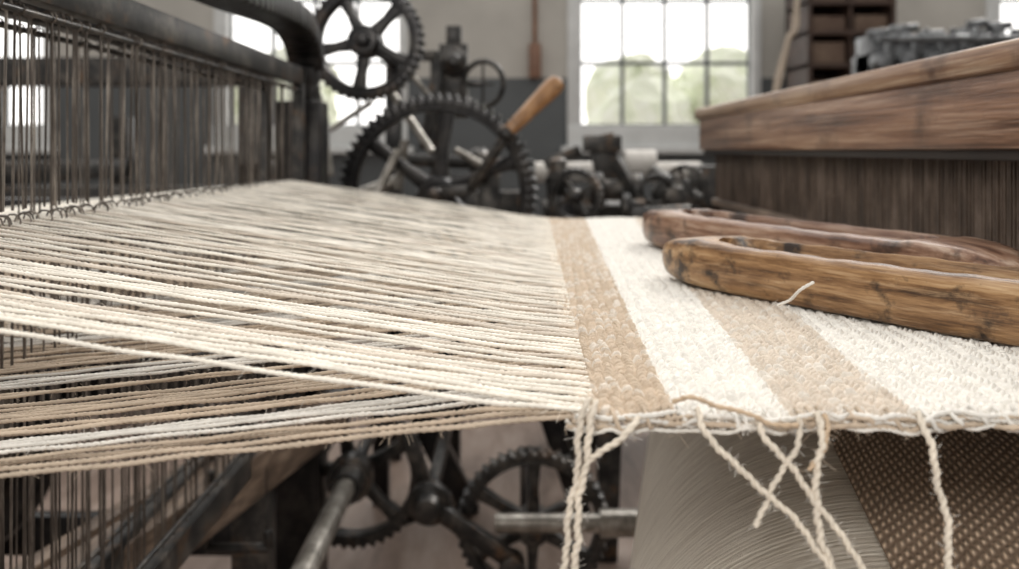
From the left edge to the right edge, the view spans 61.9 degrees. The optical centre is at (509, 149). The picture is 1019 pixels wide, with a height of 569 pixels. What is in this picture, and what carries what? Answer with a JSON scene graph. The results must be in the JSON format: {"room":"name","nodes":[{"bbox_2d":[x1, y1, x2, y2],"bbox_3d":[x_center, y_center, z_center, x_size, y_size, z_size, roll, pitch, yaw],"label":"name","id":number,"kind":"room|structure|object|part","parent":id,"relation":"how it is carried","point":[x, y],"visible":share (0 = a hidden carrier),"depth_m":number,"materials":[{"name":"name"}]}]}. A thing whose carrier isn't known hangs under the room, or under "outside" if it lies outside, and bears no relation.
{"room":"textile factory","nodes":[
{"label":"textile factory","id":0,"kind":"room"},
{"bbox_2d":[5,284,648,568],"bbox_3d":[0.000,1.156,2.650,12.400,0.100,9.300,0,0,0],"label":"floor","id":1,"kind":"structure","parent":0,"point":[416,546],"depth_m":2.73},
{"bbox_2d":[4,325,63,540],"bbox_3d":[-1.350,0.718,1.165,0.632,0.776,1.770,0,0,0],"label":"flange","id":2,"kind":"object","parent":1,"relation":"on","point":[47,396],"visible":0.2,"depth_m":1.96,"materials":[{"name":"metal"}]},
{"bbox_2d":[3,390,15,478],"bbox_3d":[-1.350,0.646,1.200,0.440,0.440,1.500,0,0,0],"label":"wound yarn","id":3,"kind":"object","parent":2,"relation":"attached to","point":[6,401],"visible":0.22,"depth_m":1.93},
{"bbox_2d":[0,57,328,403],"bbox_3d":[-2.180,0.356,4.228,2.840,1.500,1.544,0,0,0],"label":"neighbouring loom","id":4,"kind":"object","parent":1,"relation":"on","point":[94,62],"visible":0.03,"depth_m":3.60,"materials":[{"name":"metal"}]},
{"bbox_2d":[0,0,637,568],"bbox_3d":[-0.465,0.401,1.410,2.370,1.436,2.420,0,0,0],"label":"frame","id":5,"kind":"object","parent":1,"relation":"on","point":[284,516],"visible":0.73,"depth_m":1.96,"materials":[{"name":"metal"}]},
{"bbox_2d":[0,0,304,568],"bbox_3d":[-0.540,0.212,1.200,0.111,0.815,1.660,0,0,0],"label":"harness","id":6,"kind":"object","parent":5,"relation":"attached to","point":[136,27],"visible":0.66,"depth_m":1.18,"materials":[{"name":"metal"}]},
{"bbox_3d":[-0.605,0.637,1.523,0.191,0.105,1.107,0,0,13],"label":"wood rail","id":7,"kind":"part","parent":5,"relation":"part of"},
{"bbox_3d":[-0.481,0.835,1.610,0.133,0.541,0.240,0,0,0],"label":"bracket rod","id":8,"kind":"part","parent":5,"relation":"part of","materials":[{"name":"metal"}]},
{"bbox_2d":[0,180,596,477],"bbox_3d":[-0.765,0.147,1.217,1.710,0.160,1.435,0,0,0],"label":"thread","id":9,"kind":"object","parent":5,"relation":"attached to","point":[498,264],"visible":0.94,"depth_m":0.70},
{"bbox_2d":[314,0,425,101],"bbox_3d":[-0.414,-0.312,2.450,0.346,0.344,0.146,0,0,0],"label":"wheel","id":10,"kind":"object","parent":5,"relation":"attached to","point":[376,46],"depth_m":2.43,"materials":[{"name":"black metal"}]},
{"bbox_2d":[328,399,426,549],"bbox_3d":[-0.401,0.819,2.160,0.381,0.380,0.129,0,0,0],"label":"wheel","id":11,"kind":"object","parent":5,"relation":"attached to","point":[397,516],"depth_m":2.14,"materials":[{"name":"black metal"}]},
{"bbox_2d":[320,76,499,203],"bbox_3d":[-0.342,-0.036,2.571,0.391,0.416,0.581,0,0,34],"label":"rods","id":12,"kind":"object","parent":5,"relation":"attached to","point":[386,183],"visible":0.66,"depth_m":2.59,"materials":[{"name":"metal"}]},
{"bbox_2d":[338,92,538,291],"bbox_3d":[-0.198,0.119,2.350,0.557,0.557,0.146,0,0,0],"label":"wheel","id":13,"kind":"object","parent":5,"relation":"attached to","point":[368,141],"depth_m":2.33,"materials":[{"name":"black metal"}]},
{"bbox_2d":[400,415,621,568],"bbox_3d":[-0.088,1.044,2.204,0.600,0.783,0.600,0,0,30],"label":"lever","id":14,"kind":"object","parent":5,"relation":"attached to","point":[430,503],"visible":0.8,"depth_m":1.99,"materials":[{"name":"metal"}]},
{"bbox_2d":[457,445,608,568],"bbox_3d":[0.056,0.890,2.020,0.364,0.364,0.128,0,0,0],"label":"wheel","id":15,"kind":"object","parent":5,"relation":"attached to","point":[477,489],"depth_m":2.00,"materials":[{"name":"black metal"}]},
{"bbox_2d":[695,38,1018,249],"bbox_3d":[0.611,0.017,1.365,0.158,0.272,2.170,0,0,0],"label":"batten","id":16,"kind":"object","parent":5,"relation":"attached to","point":[930,145],"visible":0.8,"depth_m":1.25,"materials":[{"name":"brown wood"}]},
{"bbox_2d":[355,32,580,506],"bbox_3d":[-0.111,0.382,2.520,0.663,1.448,1.120,0,0,0],"label":"lever","id":17,"kind":"object","parent":1,"relation":"on","point":[382,476],"depth_m":2.37,"materials":[{"name":"brown wood"}]},
{"bbox_2d":[409,26,519,359],"bbox_3d":[-0.156,0.233,2.979,0.392,1.312,0.443,0,0,0],"label":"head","id":18,"kind":"object","parent":17,"relation":"attached to","point":[450,68],"visible":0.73,"depth_m":2.88},
{"bbox_3d":[-0.088,0.032,2.238,0.225,0.196,0.053,0,0,24],"label":"crank arm","id":19,"kind":"part","parent":17,"relation":"part of","materials":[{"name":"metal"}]},
{"bbox_3d":[-0.026,-0.033,2.227,0.338,0.326,0.100,0,0,3],"label":"crank handle","id":20,"kind":"part","parent":17,"relation":"part of","materials":[{"name":"brown wood"}]},
{"bbox_2d":[541,133,735,452],"bbox_3d":[0.461,0.608,3.010,0.680,1.340,0.680,0,0,0],"label":"machine","id":21,"kind":"object","parent":1,"relation":"on","point":[623,191],"visible":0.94,"depth_m":2.88,"materials":[{"name":"metal"}]},
{"bbox_2d":[546,167,603,218],"bbox_3d":[0.193,0.135,2.500,0.170,0.169,0.097,0,0,0],"label":"wheel","id":22,"kind":"object","parent":21,"relation":"attached to","point":[564,175],"depth_m":2.49,"materials":[{"name":"black metal"}]},
{"bbox_2d":[535,150,701,181],"bbox_3d":[0.420,0.062,3.245,0.641,0.126,0.190,0,0,0],"label":"roller","id":23,"kind":"object","parent":21,"relation":"on","point":[637,161],"visible":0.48,"depth_m":3.26,"materials":[{"name":"metal"}]},
{"bbox_2d":[772,0,799,91],"bbox_3d":[1.612,-0.704,5.000,0.216,3.580,0.062,0,0,0],"label":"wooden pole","id":24,"kind":"object","parent":1,"relation":"on","point":[778,78],"visible":0.21,"depth_m":4.98,"materials":[{"name":"brown wood"}]},
{"bbox_2d":[630,421,1018,568],"bbox_3d":[0.495,0.647,1.116,0.969,0.918,1.762,0,0,0],"label":"roll","id":25,"kind":"object","parent":1,"relation":"on","point":[694,512],"visible":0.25,"depth_m":0.79,"materials":[{"name":"fabric"}]},
{"bbox_2d":[786,0,895,88],"bbox_3d":[2.501,-0.097,6.450,0.646,2.406,0.500,0,0,0],"label":"shelf","id":26,"kind":"object","parent":1,"relation":"on","point":[822,48],"visible":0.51,"depth_m":6.24,"materials":[{"name":"brown wood"}]},
{"bbox_2d":[852,19,1018,74],"bbox_3d":[2.582,0.188,4.800,1.235,1.837,0.600,0,0,0],"label":"machine","id":27,"kind":"object","parent":1,"relation":"on","point":[893,45],"visible":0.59,"depth_m":4.66,"materials":[{"name":"metal"}]},
{"bbox_3d":[1.000,0.632,1.200,0.080,0.949,2.040,0,0,0],"label":"beam","id":28,"kind":"structure","parent":1,"relation":"on","visible":0},
{"bbox_2d":[546,217,1018,435],"bbox_3d":[0.547,0.159,1.223,1.018,0.016,1.457,0,0,0],"label":"cloth","id":29,"kind":"object","parent":28,"relation":"on","point":[612,255],"visible":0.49,"depth_m":0.66,"materials":[{"name":"white fabric"}]},
{"bbox_2d":[560,281,1018,568],"bbox_3d":[0.385,0.200,0.644,0.728,0.163,0.332,0,0,0],"label":"yarn tails","id":30,"kind":"object","parent":29,"relation":"hanging from","point":[986,421],"visible":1,"depth_m":0.49,"materials":[{"name":"beige fabric"}]},
{"bbox_2d":[642,209,1018,266],"bbox_3d":[0.367,0.124,1.116,0.106,0.062,0.700,0,0,-22],"label":"weaving shuttle","id":31,"kind":"object","parent":29,"relation":"on","point":[659,227],"visible":0.57,"depth_m":1.03,"materials":[{"name":"brown wood"}]},
{"bbox_2d":[662,235,1018,345],"bbox_3d":[0.345,0.127,0.810,0.096,0.055,0.560,0,0,-33],"label":"weaving shuttle","id":32,"kind":"object","parent":29,"relation":"on","point":[977,301],"visible":1,"depth_m":0.78,"materials":[{"name":"brown wood"}]},
{"bbox_2d":[5,0,984,283],"bbox_3d":[0.000,-0.844,7.150,12.400,3.900,0.300,0,0,0],"label":"wall","id":33,"kind":"structure","parent":0,"point":[499,31],"depth_m":7.00,"materials":[{"name":"paint"}]},
{"bbox_2d":[6,18,41,125],"bbox_3d":[-4.540,-1.140,7.070,1.439,1.908,0.040,0,0,0],"label":"muntins","id":34,"kind":"object","parent":33,"relation":"attached to","point":[8,35],"visible":0.06,"depth_m":7.07,"materials":[{"name":"paint"}]},
{"bbox_2d":[6,27,57,153],"bbox_3d":[-4.559,-1.082,7.000,1.691,2.224,0.240,0,0,0],"label":"window frame","id":35,"kind":"structure","parent":33,"relation":"attached to","point":[8,128],"depth_m":6.94,"materials":[{"name":"white paint"}]},
{"bbox_2d":[205,0,413,153],"bbox_3d":[-1.633,-1.082,7.000,1.691,2.224,0.240,0,0,0],"label":"door frame","id":36,"kind":"structure","parent":33,"relation":"attached to","point":[340,139],"depth_m":6.94,"materials":[{"name":"white paint"}]},
{"bbox_2d":[230,0,388,125],"bbox_3d":[-1.613,-1.140,7.070,1.439,1.908,0.040,0,0,0],"label":"muntins","id":37,"kind":"object","parent":33,"relation":"attached to","point":[273,33],"visible":0.12,"depth_m":7.05,"materials":[{"name":"paint"}]},
{"bbox_2d":[529,0,540,78],"bbox_3d":[0.207,-1.118,6.950,0.100,1.060,0.100,0,0,0],"label":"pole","id":38,"kind":"object","parent":33,"relation":"attached to","point":[534,47],"visible":1,"depth_m":6.90,"materials":[{"name":"brown wood"}]},
{"bbox_2d":[561,0,760,153],"bbox_3d":[1.270,-1.082,7.000,1.691,2.224,0.240,0,0,0],"label":"window frame","id":39,"kind":"structure","parent":33,"relation":"attached to","point":[662,139],"depth_m":6.94,"materials":[{"name":"white paint"}]},
{"bbox_2d":[581,0,749,125],"bbox_3d":[1.290,-1.140,7.070,1.439,1.908,0.040,0,0,0],"label":"muntins","id":40,"kind":"object","parent":33,"relation":"attached to","point":[664,63],"visible":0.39,"depth_m":7.05,"materials":[{"name":"paint"}]},
{"bbox_2d":[985,0,1000,27],"bbox_3d":[4.716,-1.082,7.000,1.691,2.224,0.240,0,0,0],"label":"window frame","id":41,"kind":"structure","parent":33,"relation":"attached to","point":[992,7],"depth_m":6.96,"materials":[{"name":"white paint"}]},
{"bbox_2d":[1001,0,1018,2],"bbox_3d":[4.736,-1.140,7.070,1.439,1.908,0.040,0,0,0],"label":"muntins","id":42,"kind":"object","parent":33,"relation":"attached to","point":[1002,1],"visible":0.02,"depth_m":7.05,"materials":[{"name":"paint"}]},
{"bbox_2d":[0,228,1018,568],"bbox_3d":[0.117,0.181,0.715,1.275,0.215,0.476,0,0,0],"label":"yarn fuzz","id":43,"kind":"object","parent":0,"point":[777,406],"visible":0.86,"depth_m":0.53,"materials":[{"name":"beige fabric"}]},
{"label":"outside","id":44,"kind":"structure","parent":0,"visible":0},
{"bbox_3d":[0.000,1.176,11.650,18.000,0.100,8.700,0,0,0],"label":"ground","id":45,"kind":"structure","parent":44,"visible":0},
{"bbox_2d":[235,47,339,123],"bbox_3d":[-4.625,-0.281,12.847,4.168,2.774,2.401,0,0,-11],"label":"tree","id":46,"kind":"object","parent":45,"relation":"on","point":[329,97],"visible":0.02,"depth_m":12.43,"materials":[{"name":"green plant"}]},
{"bbox_2d":[584,44,746,123],"bbox_3d":[3.281,-0.348,12.963,4.269,2.908,2.865,0,0,0],"label":"tree","id":47,"kind":"object","parent":45,"relation":"on","point":[642,83],"visible":0.36,"depth_m":12.15,"materials":[{"name":"green plant"}]}
]}

